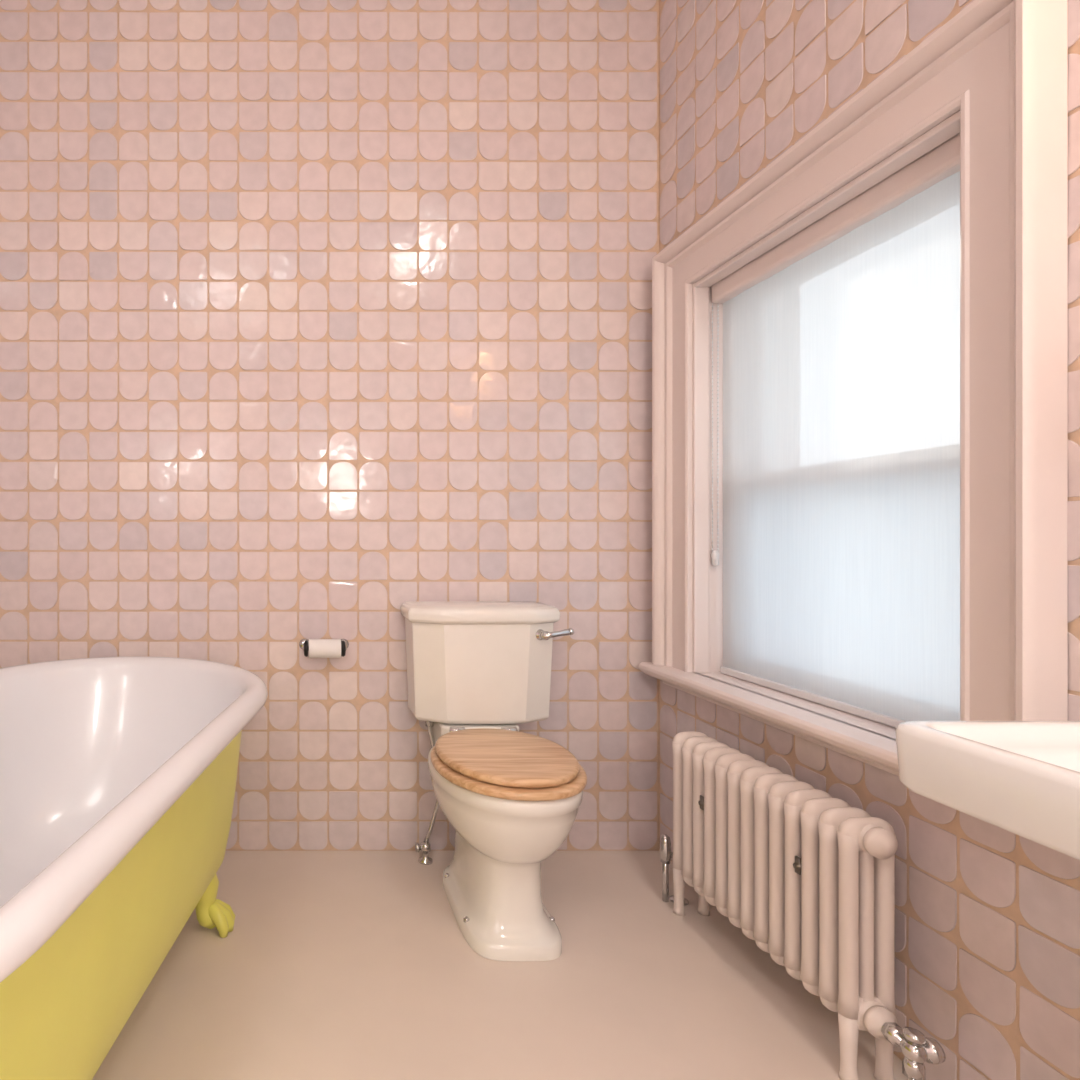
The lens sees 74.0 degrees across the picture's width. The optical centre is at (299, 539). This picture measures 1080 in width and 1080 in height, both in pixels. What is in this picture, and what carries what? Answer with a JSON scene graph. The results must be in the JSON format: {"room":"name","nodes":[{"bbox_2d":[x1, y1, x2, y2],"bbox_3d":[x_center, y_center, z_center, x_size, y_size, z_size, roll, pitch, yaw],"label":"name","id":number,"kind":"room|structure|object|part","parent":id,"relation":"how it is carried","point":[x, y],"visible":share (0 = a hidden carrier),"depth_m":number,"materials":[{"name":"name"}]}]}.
{"room":"bathroom","nodes":[
{"label":"bathroom","id":0,"kind":"room"},
{"bbox_2d":[0,0,658,850],"bbox_3d":[0.008,-0.465,2.192,2.896,2.970,0.125,0,0,0],"label":"wall","id":1,"kind":"structure","parent":0,"point":[319,319],"depth_m":2.13,"materials":[{"name":"pink tile"}]},
{"bbox_2d":[299,639,348,657],"bbox_3d":[0.077,0.339,2.087,0.160,0.058,0.089,0,0,0],"label":"toilet roll holder","id":2,"kind":"object","parent":1,"relation":"attached to","point":[317,648],"visible":1,"depth_m":2.05,"materials":[{"name":"paper"}]},
{"bbox_2d":[92,851,906,1079],"bbox_3d":[0.008,1.050,0.343,2.896,0.100,3.825,0,0,0],"label":"floor","id":3,"kind":"structure","parent":0,"point":[332,965],"depth_m":1.46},
{"bbox_2d":[0,656,267,1079],"bbox_3d":[-0.524,0.678,1.213,0.888,0.642,1.694,0,0,0],"label":"bathtub","id":4,"kind":"object","parent":3,"relation":"on","point":[118,775],"visible":1,"depth_m":1.31,"materials":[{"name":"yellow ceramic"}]},
{"bbox_2d":[400,601,586,960],"bbox_3d":[0.562,0.598,1.806,0.483,0.803,0.644,0,0,0],"label":"toilet","id":5,"kind":"object","parent":3,"relation":"on","point":[477,671],"visible":1,"depth_m":1.74,"materials":[{"name":"white ceramic"}]},
{"bbox_2d":[432,722,518,742],"bbox_3d":[0.530,0.647,2.020,0.230,0.205,0.190,0,0,0],"label":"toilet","id":6,"kind":"object","parent":5,"relation":"attached to","point":[439,729],"depth_m":1.94,"materials":[{"name":"white ceramic"}]},
{"bbox_3d":[0.545,0.221,2.016,0.450,0.049,0.204,0,0,0],"label":"cistern lid","id":7,"kind":"part","parent":5,"relation":"part of","materials":[{"name":"white ceramic"}]},
{"bbox_3d":[0.528,0.553,1.712,0.344,0.021,0.425,0,0,0],"label":"seat lid","id":8,"kind":"part","parent":5,"relation":"part of","materials":[{"name":"brown wood"}]},
{"bbox_3d":[0.746,0.276,1.944,0.112,0.035,0.044,0,0,-13],"label":"flush lever","id":9,"kind":"part","parent":5,"relation":"part of","materials":[{"name":"silver metal"}]},
{"bbox_2d":[660,731,945,1079],"bbox_3d":[1.074,0.757,1.485,0.152,0.485,0.751,0,0,0],"label":"radiator","id":10,"kind":"object","parent":3,"relation":"on","point":[807,875],"visible":1,"depth_m":1.35,"materials":[{"name":"metal"}]},
{"bbox_2d":[659,0,1079,1079],"bbox_3d":[1.304,-0.465,0.343,0.305,2.970,3.585,0,0,0],"label":"wall","id":11,"kind":"structure","parent":0,"point":[987,915],"depth_m":1.26,"materials":[{"name":"pink tile"}]},
{"bbox_2d":[699,127,933,739],"bbox_3d":[1.300,-0.180,1.532,0.312,1.154,0.820,0,0,0],"label":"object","id":12,"kind":"structure","parent":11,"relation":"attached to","point":[715,572],"depth_m":1.93,"materials":[{"name":"pink paint"}]},
{"bbox_2d":[693,111,959,672],"bbox_3d":[1.202,-0.180,1.532,0.119,1.130,0.796,0,0,0],"label":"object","id":13,"kind":"structure","parent":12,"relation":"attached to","point":[950,127],"depth_m":1.92,"materials":[{"name":"pink paint"}]},
{"bbox_2d":[639,0,1067,775],"bbox_3d":[1.110,-0.219,1.524,0.087,1.328,1.131,0,0,0],"label":"window","id":14,"kind":"structure","parent":11,"relation":"in","point":[1001,64],"depth_m":1.09,"materials":[{"name":"pink paint"}]},
{"bbox_2d":[711,133,959,727],"bbox_3d":[1.215,-0.180,1.532,0.051,1.127,0.788,0,0,0],"label":"roller blind","id":15,"kind":"object","parent":14,"relation":"attached to","point":[841,339],"visible":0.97,"depth_m":1.47,"materials":[{"name":"fabric"}]},
{"bbox_3d":[1.200,-0.305,1.916,0.019,0.760,0.019,0,0,45],"label":"pull chain","id":16,"kind":"part","parent":15,"relation":"part of","materials":[{"name":"white paint"}]},
{"bbox_2d":[895,721,1079,859],"bbox_3d":[0.924,0.571,0.483,0.448,0.857,0.627,0,0,0],"label":"basin","id":17,"kind":"object","parent":11,"relation":"attached to","point":[1021,778],"visible":1,"depth_m":0.70,"materials":[{"name":"ceramic"}]}
]}

